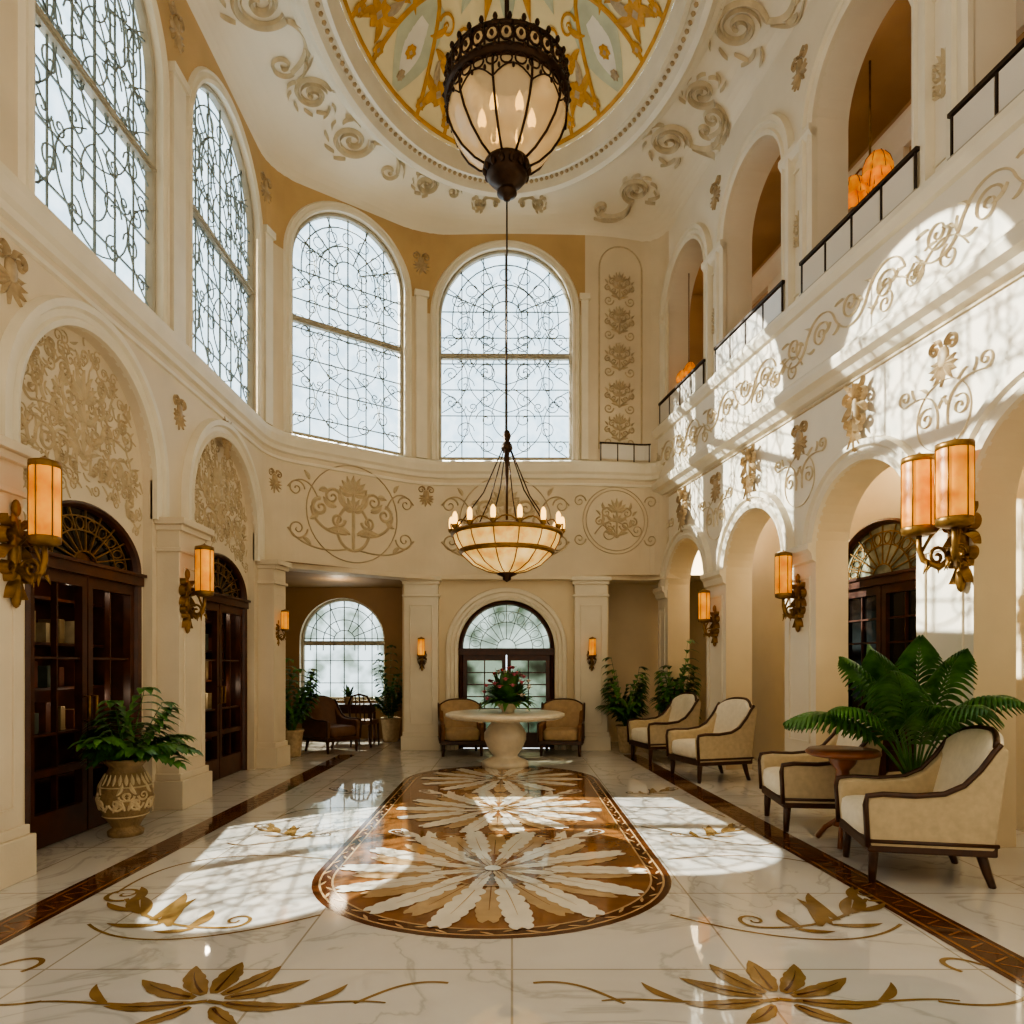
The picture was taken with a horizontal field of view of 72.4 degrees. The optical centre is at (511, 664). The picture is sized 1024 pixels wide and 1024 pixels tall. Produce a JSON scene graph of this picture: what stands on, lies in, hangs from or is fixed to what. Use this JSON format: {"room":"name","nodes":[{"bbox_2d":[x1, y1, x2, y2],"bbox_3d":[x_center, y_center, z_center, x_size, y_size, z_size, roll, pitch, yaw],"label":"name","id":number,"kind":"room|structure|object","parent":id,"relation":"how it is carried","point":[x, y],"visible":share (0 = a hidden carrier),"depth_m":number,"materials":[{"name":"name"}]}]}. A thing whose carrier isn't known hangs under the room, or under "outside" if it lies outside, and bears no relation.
{"room":"hotel lobby","nodes":[
{"label":"hotel lobby","id":0,"kind":"room"},
{"bbox_2d":[0,0,271,823],"bbox_3d":[-4.123,-3.075,5.548,0.996,9.150,10.097,0,0,0],"label":"wall","id":1,"kind":"structure","parent":0,"point":[79,410],"depth_m":7.08,"materials":[{"name":"beige paint"}]},
{"bbox_2d":[0,238,27,306],"bbox_3d":[-3.695,-2.871,5.160,0.058,0.448,0.337,0,0,0],"label":"wall ornament","id":2,"kind":"object","parent":1,"relation":"attached to","point":[11,284],"visible":1,"depth_m":5.14,"materials":[{"name":"paint"}]},
{"bbox_2d":[0,434,39,889],"bbox_3d":[-3.540,-0.015,4.605,0.320,3.030,0.830,0,0,0],"label":"trim","id":3,"kind":"structure","parent":1,"relation":"attached to","point":[17,844],"depth_m":4.83,"materials":[{"name":"beige paint"}]},
{"bbox_2d":[0,455,61,607],"bbox_3d":[-3.303,-0.920,4.840,0.344,1.060,0.310,0,0,0],"label":"wall sconce","id":4,"kind":"object","parent":1,"relation":"attached to","point":[43,524],"visible":1,"depth_m":4.79,"materials":[{"name":"gold metal"}]},
{"bbox_2d":[25,500,146,849],"bbox_3d":[-3.820,0.025,6.320,0.160,2.950,1.710,0,0,0],"label":"door","id":5,"kind":"structure","parent":1,"relation":"in","point":[96,552],"depth_m":6.24,"materials":[{"name":"brown wood"}]},
{"bbox_2d":[35,0,156,312],"bbox_3d":[-3.790,-5.345,6.380,0.100,3.490,1.980,0,0,0],"label":"window","id":6,"kind":"structure","parent":1,"relation":"in","point":[146,158],"depth_m":6.58,"materials":[{"name":"glass"}]},
{"bbox_2d":[168,0,184,53],"bbox_3d":[-3.695,-6.991,7.700,0.058,0.448,0.337,0,0,0],"label":"wall ornament","id":7,"kind":"object","parent":1,"relation":"attached to","point":[176,23],"visible":1,"depth_m":7.67,"materials":[{"name":"paint"}]},
{"bbox_2d":[173,394,186,429],"bbox_3d":[-3.696,-2.792,7.780,0.049,0.376,0.283,0,0,0],"label":"wall ornament","id":8,"kind":"object","parent":1,"relation":"attached to","point":[179,417],"visible":1,"depth_m":7.76,"materials":[{"name":"paint"}]},
{"bbox_2d":[154,517,214,809],"bbox_3d":[-3.540,-0.015,7.590,0.320,3.030,0.740,0,0,0],"label":"trim","id":9,"kind":"structure","parent":1,"relation":"attached to","point":[180,654],"depth_m":7.28,"materials":[{"name":"beige paint"}]},
{"bbox_2d":[179,543,213,633],"bbox_3d":[-3.315,-0.810,7.400,0.317,0.960,0.280,0,0,0],"label":"wall sconce","id":10,"kind":"object","parent":1,"relation":"attached to","point":[203,582],"visible":1,"depth_m":7.35,"materials":[{"name":"gold metal"}]},
{"bbox_2d":[193,83,254,409],"bbox_3d":[-3.790,-5.435,9.121,0.100,3.670,2.143,0,0,0],"label":"window","id":11,"kind":"structure","parent":1,"relation":"in","point":[235,272],"depth_m":9.29,"materials":[{"name":"glass"}]},
{"bbox_2d":[222,416,231,459],"bbox_3d":[-3.692,-2.914,9.050,0.055,0.528,0.268,0,0,0],"label":"wall ornament","id":12,"kind":"object","parent":1,"relation":"attached to","point":[227,445],"visible":0.6,"depth_m":9.03,"materials":[{"name":"paint"}]},
{"bbox_2d":[205,553,250,781],"bbox_3d":[-3.820,0.025,9.170,0.160,2.950,1.710,0,0,0],"label":"door","id":13,"kind":"structure","parent":1,"relation":"in","point":[230,593],"depth_m":9.49,"materials":[{"name":"brown wood"}]},
{"bbox_2d":[260,171,271,203],"bbox_3d":[-3.672,-7.092,10.428,0.053,0.403,0.304,0,0,12],"label":"wall ornament","id":14,"kind":"object","parent":1,"relation":"attached to","point":[264,185],"visible":1,"depth_m":10.40,"materials":[{"name":"paint"}]},
{"bbox_2d":[256,559,291,768],"bbox_3d":[-3.508,-0.015,10.366,0.341,3.030,0.551,0,0,10],"label":"pillar","id":15,"kind":"structure","parent":1,"relation":"attached to","point":[273,749],"depth_m":10.18,"materials":[{"name":"beige paint"}]},
{"bbox_2d":[269,468,281,492],"bbox_3d":[-3.602,-2.792,10.634,0.049,0.376,0.283,0,0,26],"label":"wall ornament","id":16,"kind":"object","parent":1,"relation":"attached to","point":[274,481],"visible":1,"depth_m":10.62,"materials":[{"name":"paint"}]},
{"bbox_2d":[266,160,680,748],"bbox_3d":[-0.601,-3.075,12.020,7.051,9.150,1.509,0,0,-15],"label":"wall","id":17,"kind":"structure","parent":0,"point":[376,527],"depth_m":12.30,"materials":[{"name":"beige paint"}]},
{"bbox_2d":[276,609,288,645],"bbox_3d":[-3.376,-0.548,10.300,0.183,0.556,0.162,0,0,0],"label":"wall sconce","id":18,"kind":"object","parent":17,"relation":"attached to","point":[284,613],"visible":1,"depth_m":10.27,"materials":[{"name":"gold metal"}]},
{"bbox_2d":[0,0,589,560],"bbox_3d":[-2.444,-4.515,9.524,3.204,6.030,8.907,0,0,35],"label":"trim","id":19,"kind":"structure","parent":17,"relation":"attached to","point":[40,315],"depth_m":7.93,"materials":[{"name":"paint"}]},
{"bbox_2d":[0,161,663,487],"bbox_3d":[-2.545,-3.370,7.513,4.848,0.460,13.424,0,0,29],"label":"trim","id":20,"kind":"structure","parent":17,"relation":"attached to","point":[19,205],"depth_m":8.45,"materials":[{"name":"paint"}]},
{"bbox_2d":[600,442,650,461],"bbox_3d":[1.996,-3.741,12.341,0.925,0.343,0.065,0,0,-7],"label":"balcony railing","id":21,"kind":"object","parent":20,"relation":"on","point":[608,450],"visible":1,"depth_m":12.34,"materials":[{"name":"metal"}]},
{"bbox_2d":[292,212,402,455],"bbox_3d":[-2.705,-5.490,11.550,1.990,3.780,0.113,0,0,-37],"label":"window","id":22,"kind":"structure","parent":17,"relation":"in","point":[306,322],"depth_m":11.63,"materials":[{"name":"glass"}]},
{"bbox_2d":[400,576,441,750],"bbox_3d":[-1.600,-0.025,12.340,0.720,3.050,0.220,0,0,0],"label":"pillar","id":23,"kind":"structure","parent":17,"relation":"attached to","point":[421,596],"depth_m":12.31,"materials":[{"name":"paint"}]},
{"bbox_2d":[413,251,429,274],"bbox_3d":[-1.582,-6.992,12.199,0.304,0.403,0.053,0,0,-21],"label":"wall ornament","id":24,"kind":"object","parent":17,"relation":"attached to","point":[420,265],"visible":1,"depth_m":12.18,"materials":[{"name":"paint"}]},
{"bbox_2d":[417,637,426,670],"bbox_3d":[-1.580,-0.193,12.209,0.177,0.606,0.200,0,0,0],"label":"wall sconce","id":25,"kind":"object","parent":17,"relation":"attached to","point":[421,655],"visible":1,"depth_m":12.13,"materials":[{"name":"orange glass"}]},
{"bbox_2d":[418,486,433,506],"bbox_3d":[-1.498,-2.942,12.229,0.283,0.376,0.049,0,0,-17],"label":"wall ornament","id":26,"kind":"object","parent":17,"relation":"attached to","point":[425,498],"visible":1,"depth_m":12.21,"materials":[{"name":"paint"}]},
{"bbox_2d":[439,250,571,459],"bbox_3d":[-0.126,-5.460,12.381,2.360,3.720,0.118,0,0,0],"label":"window","id":27,"kind":"structure","parent":17,"relation":"in","point":[452,356],"depth_m":12.40,"materials":[{"name":"glass"}]},
{"bbox_2d":[458,600,554,748],"bbox_3d":[-0.100,0.170,12.590,1.720,2.660,0.160,0,0,0],"label":"door","id":28,"kind":"structure","parent":17,"relation":"in","point":[499,629],"depth_m":12.64,"materials":[{"name":"brown wood"}]},
{"bbox_2d":[446,587,566,749],"bbox_3d":[-0.100,0.060,12.420,2.160,2.880,0.100,0,0,0],"label":"trim","id":29,"kind":"structure","parent":17,"relation":"attached to","point":[506,593],"depth_m":12.39,"materials":[{"name":"paint"}]},
{"bbox_2d":[571,576,611,750],"bbox_3d":[1.390,-0.025,12.340,0.700,3.050,0.220,0,0,0],"label":"pillar","id":30,"kind":"structure","parent":17,"relation":"attached to","point":[590,595],"depth_m":12.31,"materials":[{"name":"paint"}]},
{"bbox_2d":[587,636,596,670],"bbox_3d":[1.400,-0.193,12.209,0.177,0.606,0.200,0,0,0],"label":"wall sconce","id":31,"kind":"object","parent":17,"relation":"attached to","point":[592,641],"visible":1,"depth_m":12.14,"materials":[{"name":"orange glass"}]},
{"bbox_2d":[286,561,699,741],"bbox_3d":[-0.400,-0.050,12.550,9.200,3.100,3.900,0,0,0],"label":"wall","id":32,"kind":"structure","parent":0,"point":[633,607],"depth_m":13.70,"materials":[{"name":"paint"}]},
{"bbox_2d":[301,599,384,699],"bbox_3d":[-3.470,-0.325,14.470,1.740,2.090,0.100,0,0,0],"label":"window","id":33,"kind":"structure","parent":32,"relation":"in","point":[353,634],"depth_m":14.49,"materials":[{"name":"glass"}]},
{"bbox_2d":[186,0,810,241],"bbox_3d":[0.284,-8.253,7.466,8.026,1.654,9.993,0,0,0],"label":"ceiling","id":34,"kind":"structure","parent":0,"point":[373,135],"depth_m":9.82,"materials":[{"name":"paint"}]},
{"bbox_2d":[442,0,571,201],"bbox_3d":[-0.060,-7.236,8.200,1.505,3.612,1.514,0,0,29],"label":"hanging lantern","id":35,"kind":"object","parent":34,"relation":"hanging from","point":[506,94],"visible":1,"depth_m":7.75,"materials":[{"name":"brown metal"}]},
{"bbox_2d":[448,201,565,581],"bbox_3d":[-0.060,-3.200,8.200,1.380,4.460,1.344,0,0,0],"label":"chandelier","id":36,"kind":"object","parent":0,"point":[506,549],"visible":1,"depth_m":7.84,"materials":[{"name":"beige glass"}]},
{"bbox_2d":[0,738,1023,1023],"bbox_3d":[0.500,1.492,6.000,13.000,0.017,18.000,0,0,0],"label":"floor","id":37,"kind":"structure","parent":0,"point":[383,883],"depth_m":4.34,"materials":[{"name":"stone"}]},
{"bbox_2d":[35,581,104,813],"bbox_3d":[-4.260,0.350,6.320,0.320,2.300,1.640,0,0,0],"label":"bookcase","id":38,"kind":"object","parent":37,"relation":"on","point":[43,592],"visible":0.09,"depth_m":6.85,"materials":[{"name":"brown wood"}]},
{"bbox_2d":[35,611,35,641],"bbox_3d":[-4.240,-0.336,6.054,0.200,0.272,0.066,0,0,0],"label":"book","id":39,"kind":"object","parent":38,"relation":"on","point":[35,611],"visible":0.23,"depth_m":6.08,"materials":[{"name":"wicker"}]},
{"bbox_2d":[35,661,37,687],"bbox_3d":[-4.240,0.085,6.079,0.200,0.231,0.066,0,0,0],"label":"book","id":40,"kind":"object","parent":38,"relation":"on","point":[36,662],"visible":0.25,"depth_m":6.09,"materials":[{"name":"brown paper"}]},
{"bbox_2d":[35,713,38,733],"bbox_3d":[-4.240,0.510,6.086,0.200,0.180,0.082,0,0,0],"label":"book","id":41,"kind":"object","parent":38,"relation":"on","point":[36,714],"visible":0.27,"depth_m":6.10,"materials":[{"name":"paper"}]},
{"bbox_2d":[35,702,50,732],"bbox_3d":[-4.240,0.466,6.251,0.200,0.268,0.072,0,0,0],"label":"book","id":42,"kind":"object","parent":38,"relation":"on","point":[43,708],"visible":0.47,"depth_m":6.22,"materials":[{"name":"red paper"}]},
{"bbox_2d":[36,623,49,641],"bbox_3d":[-4.240,-0.288,6.247,0.200,0.177,0.054,0,0,0],"label":"book","id":43,"kind":"object","parent":38,"relation":"on","point":[42,629],"visible":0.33,"depth_m":6.22,"materials":[{"name":"beige paper"}]},
{"bbox_2d":[38,666,50,686],"bbox_3d":[-4.240,0.102,6.270,0.200,0.195,0.063,0,0,0],"label":"book","id":44,"kind":"object","parent":38,"relation":"on","point":[44,672],"visible":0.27,"depth_m":6.24,"materials":[{"name":"green paper"}]},
{"bbox_2d":[38,619,64,642],"bbox_3d":[-4.240,-0.310,6.443,0.200,0.219,0.072,0,0,0],"label":"book","id":45,"kind":"object","parent":38,"relation":"on","point":[61,623],"visible":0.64,"depth_m":6.41,"materials":[{"name":"paper"}]},
{"bbox_2d":[58,667,63,686],"bbox_3d":[-4.240,0.109,6.437,0.200,0.182,0.072,0,0,0],"label":"book","id":46,"kind":"object","parent":38,"relation":"on","point":[60,669],"visible":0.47,"depth_m":6.43,"materials":[{"name":"brown paper"}]},
{"bbox_2d":[58,706,64,729],"bbox_3d":[-4.240,0.490,6.457,0.200,0.220,0.066,0,0,0],"label":"book","id":47,"kind":"object","parent":38,"relation":"on","point":[61,709],"visible":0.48,"depth_m":6.43,"materials":[{"name":"paper"}]},
{"bbox_2d":[58,659,73,685],"bbox_3d":[-4.240,0.062,6.657,0.200,0.275,0.066,0,0,0],"label":"book","id":48,"kind":"object","parent":38,"relation":"on","point":[68,664],"visible":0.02,"depth_m":6.62,"materials":[{"name":"red paper"}]},
{"bbox_2d":[65,621,73,643],"bbox_3d":[-4.240,-0.308,6.670,0.200,0.216,0.081,0,0,0],"label":"book","id":49,"kind":"object","parent":38,"relation":"on","point":[69,625],"visible":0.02,"depth_m":6.63,"materials":[{"name":"beige paper"}]},
{"bbox_2d":[65,709,73,727],"bbox_3d":[-4.240,0.511,6.657,0.200,0.177,0.083,0,0,0],"label":"book","id":50,"kind":"object","parent":38,"relation":"on","point":[69,713],"visible":0.23,"depth_m":6.62,"materials":[{"name":"red paper"}]},
{"bbox_2d":[67,687,202,837],"bbox_3d":[-3.273,0.842,6.171,1.000,1.315,1.105,0,0,-17],"label":"potted fern","id":51,"kind":"object","parent":37,"relation":"on","point":[125,795],"visible":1,"depth_m":6.05,"materials":[{"name":"green plant"}]},
{"bbox_2d":[205,610,224,760],"bbox_3d":[-4.260,0.350,9.170,0.320,2.300,1.640,0,0,0],"label":"bookcase","id":52,"kind":"object","parent":37,"relation":"on","point":[208,623],"visible":0.06,"depth_m":9.95,"materials":[{"name":"brown wood"}]},
{"bbox_2d":[205,661,207,679],"bbox_3d":[-4.240,0.061,9.504,0.200,0.278,0.087,0,0,0],"label":"book","id":53,"kind":"object","parent":52,"relation":"on","point":[206,662],"visible":0.24,"depth_m":9.48,"materials":[{"name":"paper"}]},
{"bbox_2d":[205,693,207,708],"bbox_3d":[-4.240,0.490,9.496,0.200,0.220,0.065,0,0,0],"label":"book","id":54,"kind":"object","parent":52,"relation":"on","point":[206,694],"visible":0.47,"depth_m":9.48,"materials":[{"name":"beige paper"}]},
{"bbox_2d":[205,634,207,649],"bbox_3d":[-4.240,-0.311,9.507,0.200,0.222,0.087,0,0,0],"label":"book","id":55,"kind":"object","parent":52,"relation":"on","point":[206,635],"visible":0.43,"depth_m":9.48,"materials":[{"name":"paper"}]},
{"bbox_2d":[208,661,211,679],"bbox_3d":[-4.240,0.068,9.675,0.200,0.264,0.072,0,0,0],"label":"book","id":56,"kind":"object","parent":52,"relation":"on","point":[209,662],"visible":0.12,"depth_m":9.64,"materials":[{"name":"brown paper"}]},
{"bbox_2d":[208,693,211,707],"bbox_3d":[-4.240,0.494,9.691,0.200,0.212,0.055,0,0,0],"label":"book","id":57,"kind":"object","parent":52,"relation":"on","point":[209,694],"visible":0.11,"depth_m":9.66,"materials":[{"name":"paper"}]},
{"bbox_2d":[286,658,320,757],"bbox_3d":[-3.656,0.693,11.479,1.003,1.613,1.079,0,0,-33],"label":"potted palm","id":58,"kind":"object","parent":37,"relation":"on","point":[294,735],"visible":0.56,"depth_m":11.32,"materials":[{"name":"plant"}]},
{"bbox_2d":[286,728,303,757],"bbox_3d":[-3.600,1.277,11.450,0.399,0.446,0.399,0,0,0],"label":"pot","id":59,"kind":"object","parent":58,"relation":"on","point":[294,736],"depth_m":11.33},
{"bbox_2d":[301,695,361,753],"bbox_3d":[-3.185,1.022,12.229,0.873,0.968,0.727,0,0,40],"label":"armchair","id":60,"kind":"object","parent":37,"relation":"on","point":[327,723],"visible":0.86,"depth_m":12.14,"materials":[{"name":"brown wood"}]},
{"bbox_2d":[338,703,375,743],"bbox_3d":[-3.050,1.125,13.500,0.800,0.750,0.560,0,0,0],"label":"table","id":61,"kind":"object","parent":37,"relation":"on","point":[344,707],"visible":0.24,"depth_m":13.25,"materials":[{"name":"brown wood"}]},
{"bbox_2d":[339,684,356,703],"bbox_3d":[-3.161,0.561,13.498,0.355,0.379,0.267,0,0,39],"label":"potted plant","id":62,"kind":"object","parent":61,"relation":"on","point":[348,692],"visible":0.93,"depth_m":13.46,"materials":[{"name":"green plant"}]},
{"bbox_2d":[348,693,379,747],"bbox_3d":[-2.727,1.006,12.911,0.455,0.990,0.520,0,0,10],"label":"chair","id":63,"kind":"object","parent":37,"relation":"on","point":[370,722],"visible":0.66,"depth_m":12.72,"materials":[{"name":"brown wood"}]},
{"bbox_2d":[370,645,401,741],"bbox_3d":[-2.390,0.549,13.754,0.771,1.902,0.760,0,0,0],"label":"potted palm","id":64,"kind":"object","parent":37,"relation":"on","point":[390,724],"visible":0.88,"depth_m":13.62,"materials":[{"name":"plant"}]},
{"bbox_2d":[380,717,401,741],"bbox_3d":[-2.380,1.265,13.750,0.420,0.470,0.420,0,0,0],"label":"pot","id":65,"kind":"object","parent":64,"relation":"on","point":[390,725],"depth_m":13.61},
{"bbox_2d":[438,698,485,756],"bbox_3d":[-0.866,1.044,11.866,0.768,0.925,0.893,0,0,-8],"label":"armchair","id":66,"kind":"object","parent":37,"relation":"on","point":[450,731],"visible":0.9,"depth_m":11.66,"materials":[{"name":"beige fabric"}]},
{"bbox_2d":[445,709,564,769],"bbox_3d":[-0.100,1.100,10.350,1.760,0.800,1.760,0,0,0],"label":"round table","id":67,"kind":"object","parent":37,"relation":"on","point":[505,737],"visible":0.96,"depth_m":10.10,"materials":[{"name":"stone"}]},
{"bbox_2d":[478,666,538,712],"bbox_3d":[-0.065,0.357,10.339,0.946,0.687,0.946,0,0,0],"label":"flower arrangement","id":68,"kind":"object","parent":67,"relation":"on","point":[508,694],"visible":1,"depth_m":10.19,"materials":[{"name":"plant"}]},
{"bbox_2d":[497,703,520,712],"bbox_3d":[-0.060,0.630,10.350,0.400,0.140,0.400,0,0,0],"label":"bowl","id":69,"kind":"object","parent":67,"relation":"on","point":[511,707],"depth_m":10.25,"materials":[{"name":"ceramic"}]},
{"bbox_2d":[537,698,584,756],"bbox_3d":[0.846,1.044,11.866,0.768,0.925,0.893,0,0,8],"label":"armchair","id":70,"kind":"object","parent":37,"relation":"on","point":[569,729],"visible":0.94,"depth_m":11.90,"materials":[{"name":"beige fabric"}]},
{"bbox_2d":[595,657,649,753],"bbox_3d":[1.903,0.682,11.994,0.926,1.636,1.070,0,0,0],"label":"potted palm","id":71,"kind":"object","parent":37,"relation":"on","point":[624,711],"visible":0.97,"depth_m":11.82,"materials":[{"name":"plant"}]},
{"bbox_2d":[616,724,636,753],"bbox_3d":[1.980,1.265,11.980,0.420,0.470,0.420,0,0,0],"label":"pot","id":72,"kind":"object","parent":71,"relation":"on","point":[624,746],"depth_m":11.85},
{"bbox_2d":[627,692,700,763],"bbox_3d":[2.409,0.969,11.012,0.970,1.075,0.808,0,0,-14],"label":"armchair","id":73,"kind":"object","parent":37,"relation":"on","point":[683,711],"visible":0.69,"depth_m":10.81,"materials":[{"name":"beige fabric"}]},
{"bbox_2d":[649,639,701,718],"bbox_3d":[2.754,0.539,11.762,0.852,1.922,0.824,0,0,0],"label":"potted palm","id":74,"kind":"object","parent":37,"relation":"on","point":[662,705],"visible":0.44,"depth_m":11.59,"materials":[{"name":"plant"}]},
{"bbox_2d":[665,697,756,783],"bbox_3d":[2.668,0.969,9.315,0.970,1.075,0.808,0,0,-17],"label":"armchair","id":75,"kind":"object","parent":37,"relation":"on","point":[726,737],"visible":1,"depth_m":9.04,"materials":[{"name":"beige fabric"}]},
{"bbox_2d":[758,711,883,831],"bbox_3d":[2.910,0.969,6.595,0.970,1.075,0.808,0,0,6],"label":"armchair","id":76,"kind":"object","parent":37,"relation":"on","point":[794,779],"visible":0.47,"depth_m":6.24,"materials":[{"name":"beige fabric"}]},
{"bbox_2d":[805,745,881,849],"bbox_3d":[2.760,1.096,5.840,0.580,0.792,0.580,0,0,0],"label":"side table","id":77,"kind":"object","parent":37,"relation":"on","point":[843,759],"visible":0.74,"depth_m":5.74,"materials":[{"name":"brown wood"}]},
{"bbox_2d":[783,635,1023,774],"bbox_3d":[3.078,0.637,5.520,1.177,1.726,1.648,0,0,-39],"label":"potted palm","id":78,"kind":"object","parent":37,"relation":"on","point":[884,684],"visible":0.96,"depth_m":5.43,"materials":[{"name":"plant"}]},
{"bbox_2d":[886,771,901,774],"bbox_3d":[3.330,1.206,5.800,0.420,0.588,0.420,0,0,0],"label":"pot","id":79,"kind":"object","parent":78,"relation":"on","point":[899,772],"depth_m":5.97,"materials":[{"name":"beige ceramic"}]},
{"bbox_2d":[834,725,1008,888],"bbox_3d":[2.949,0.969,5.070,0.970,1.075,0.808,0,0,11],"label":"armchair","id":80,"kind":"object","parent":37,"relation":"on","point":[950,805],"visible":1,"depth_m":4.74,"materials":[{"name":"beige fabric"}]},
{"bbox_2d":[656,0,1023,847],"bbox_3d":[4.327,-3.075,7.538,2.300,9.150,12.971,0,0,-9],"label":"wall","id":81,"kind":"structure","parent":0,"point":[987,200],"depth_m":7.88,"materials":[{"name":"paint"}]},
{"bbox_2d":[653,315,666,750],"bbox_3d":[2.618,-2.300,12.392,0.100,7.600,0.446,0,0,-9],"label":"trim","id":82,"kind":"structure","parent":81,"relation":"attached to","point":[660,593],"depth_m":12.28,"materials":[{"name":"paint"}]},
{"bbox_2d":[676,486,686,531],"bbox_3d":[2.772,-2.519,11.390,0.075,0.718,0.365,0,0,-9],"label":"wall ornament","id":83,"kind":"object","parent":81,"relation":"attached to","point":[681,499],"visible":1,"depth_m":11.35,"materials":[{"name":"paint"}]},
{"bbox_2d":[676,273,694,382],"bbox_3d":[3.006,-5.745,11.864,0.415,1.810,0.392,0,0,0],"label":"lamp","id":84,"kind":"object","parent":81,"relation":"hanging from","point":[689,366],"visible":0.7,"depth_m":11.88,"materials":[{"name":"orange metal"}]},
{"bbox_2d":[698,589,719,646],"bbox_3d":[2.881,-0.699,10.299,0.283,0.858,0.251,0,0,-9],"label":"wall sconce","id":85,"kind":"object","parent":81,"relation":"attached to","point":[704,613],"visible":1,"depth_m":10.25,"materials":[{"name":"orange glass"}]},
{"bbox_2d":[700,239,725,769],"bbox_3d":[2.958,-2.300,10.317,0.100,7.600,0.638,0,0,-9],"label":"trim","id":86,"kind":"structure","parent":81,"relation":"attached to","point":[714,578],"depth_m":10.24,"materials":[{"name":"paint"}]},
{"bbox_2d":[710,175,720,209],"bbox_3d":[3.004,-6.941,10.319,0.056,0.430,0.324,0,0,-9],"label":"wall ornament","id":87,"kind":"object","parent":81,"relation":"attached to","point":[715,190],"visible":1,"depth_m":10.29,"materials":[{"name":"paint"}]},
{"bbox_2d":[710,472,720,502],"bbox_3d":[3.004,-2.611,10.319,0.056,0.430,0.324,0,0,-9],"label":"wall ornament","id":88,"kind":"object","parent":81,"relation":"attached to","point":[714,479],"visible":1,"depth_m":10.29,"materials":[{"name":"paint"}]},
{"bbox_2d":[740,444,755,500],"bbox_3d":[3.125,-2.519,9.240,0.075,0.718,0.365,0,0,-9],"label":"wall ornament","id":89,"kind":"object","parent":81,"relation":"attached to","point":[750,454],"visible":1,"depth_m":9.21,"materials":[{"name":"paint"}]},
{"bbox_2d":[775,550,806,631],"bbox_3d":[3.218,-0.860,8.146,0.317,0.960,0.280,0,0,-9],"label":"wall sconce","id":90,"kind":"object","parent":81,"relation":"attached to","point":[784,586],"visible":1,"depth_m":8.09,"materials":[{"name":"orange glass"}]},
{"bbox_2d":[778,122,815,742],"bbox_3d":[3.311,-2.300,8.167,0.100,7.600,0.638,0,0,-9],"label":"trim","id":91,"kind":"structure","parent":81,"relation":"attached to","point":[803,554],"depth_m":8.01,"materials":[{"name":"paint"}]},
{"bbox_2d":[791,44,807,91],"bbox_3d":[3.356,-6.941,8.169,0.056,0.430,0.324,0,0,-9],"label":"wall ornament","id":92,"kind":"object","parent":81,"relation":"attached to","point":[799,66],"visible":1,"depth_m":8.15,"materials":[{"name":"paint"}]},
{"bbox_2d":[791,421,807,459],"bbox_3d":[3.356,-2.611,8.169,0.056,0.430,0.324,0,0,-9],"label":"wall ornament","id":93,"kind":"object","parent":81,"relation":"attached to","point":[800,443],"visible":1,"depth_m":8.15,"materials":[{"name":"paint"}]},
{"bbox_2d":[652,0,1023,589],"bbox_3d":[3.500,-4.165,6.796,0.210,5.730,11.775,0,0,-9],"label":"trim","id":94,"kind":"structure","parent":81,"relation":"attached to","point":[1001,259],"depth_m":7.38,"materials":[{"name":"paint"}]},
{"bbox_2d":[658,359,705,425],"bbox_3d":[2.733,-4.378,11.384,0.040,0.415,1.824,0,0,-9],"label":"balcony railing","id":95,"kind":"object","parent":94,"relation":"on","point":[694,379],"visible":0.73,"depth_m":11.28,"materials":[{"name":"metal"}]},
{"bbox_2d":[714,280,784,373],"bbox_3d":[3.085,-4.378,9.234,0.040,0.415,1.824,0,0,-9],"label":"balcony railing","id":96,"kind":"object","parent":94,"relation":"on","point":[770,307],"visible":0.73,"depth_m":9.11,"materials":[{"name":"metal"}]},
{"bbox_2d":[799,146,919,295],"bbox_3d":[3.438,-4.378,7.084,0.040,0.415,1.824,0,0,-9],"label":"balcony railing","id":97,"kind":"object","parent":94,"relation":"on","point":[900,182],"visible":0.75,"depth_m":6.92,"materials":[{"name":"metal"}]},
{"bbox_2d":[947,38,1023,160],"bbox_3d":[3.791,-4.378,4.934,0.040,0.415,1.824,0,0,-9],"label":"balcony railing","id":98,"kind":"object","parent":94,"relation":"on","point":[1004,83],"visible":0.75,"depth_m":5.44,"materials":[{"name":"metal"}]},
{"bbox_2d":[841,375,867,451],"bbox_3d":[3.477,-2.519,7.090,0.075,0.718,0.365,0,0,-9],"label":"wall ornament","id":99,"kind":"object","parent":81,"relation":"attached to","point":[854,425],"visible":1,"depth_m":7.06,"materials":[{"name":"paint"}]},
{"bbox_2d":[848,60,893,208],"bbox_3d":[4.329,-6.479,8.419,0.679,1.641,0.641,0,0,0],"label":"lamp","id":100,"kind":"object","parent":81,"relation":"hanging from","point":[879,163],"visible":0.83,"depth_m":8.42,"materials":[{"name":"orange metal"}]},
{"bbox_2d":[848,518,915,774],"bbox_3d":[4.256,-0.090,8.091,0.160,3.180,1.621,0,0,-9],"label":"door","id":101,"kind":"structure","parent":81,"relation":"in","point":[881,561],"depth_m":8.08,"materials":[{"name":"brown wood"}]},
{"bbox_2d":[908,0,963,760],"bbox_3d":[3.664,-2.300,6.017,0.100,7.600,0.638,0,0,-9],"label":"trim","id":102,"kind":"structure","parent":81,"relation":"attached to","point":[943,158],"depth_m":6.05,"materials":[{"name":"paint"}]},
{"bbox_2d":[900,437,981,591],"bbox_3d":[3.560,-1.206,5.769,0.419,1.212,0.664,0,0,-9],"label":"wall sconce","id":103,"kind":"object","parent":81,"relation":"attached to","point":[937,489],"visible":1,"depth_m":5.66,"materials":[{"name":"orange glass"}]},
{"bbox_2d":[928,331,958,386],"bbox_3d":[3.709,-2.611,6.019,0.056,0.430,0.324,0,0,-9],"label":"wall ornament","id":104,"kind":"object","parent":81,"relation":"attached to","point":[944,364],"visible":1,"depth_m":6.00,"materials":[{"name":"paint"}]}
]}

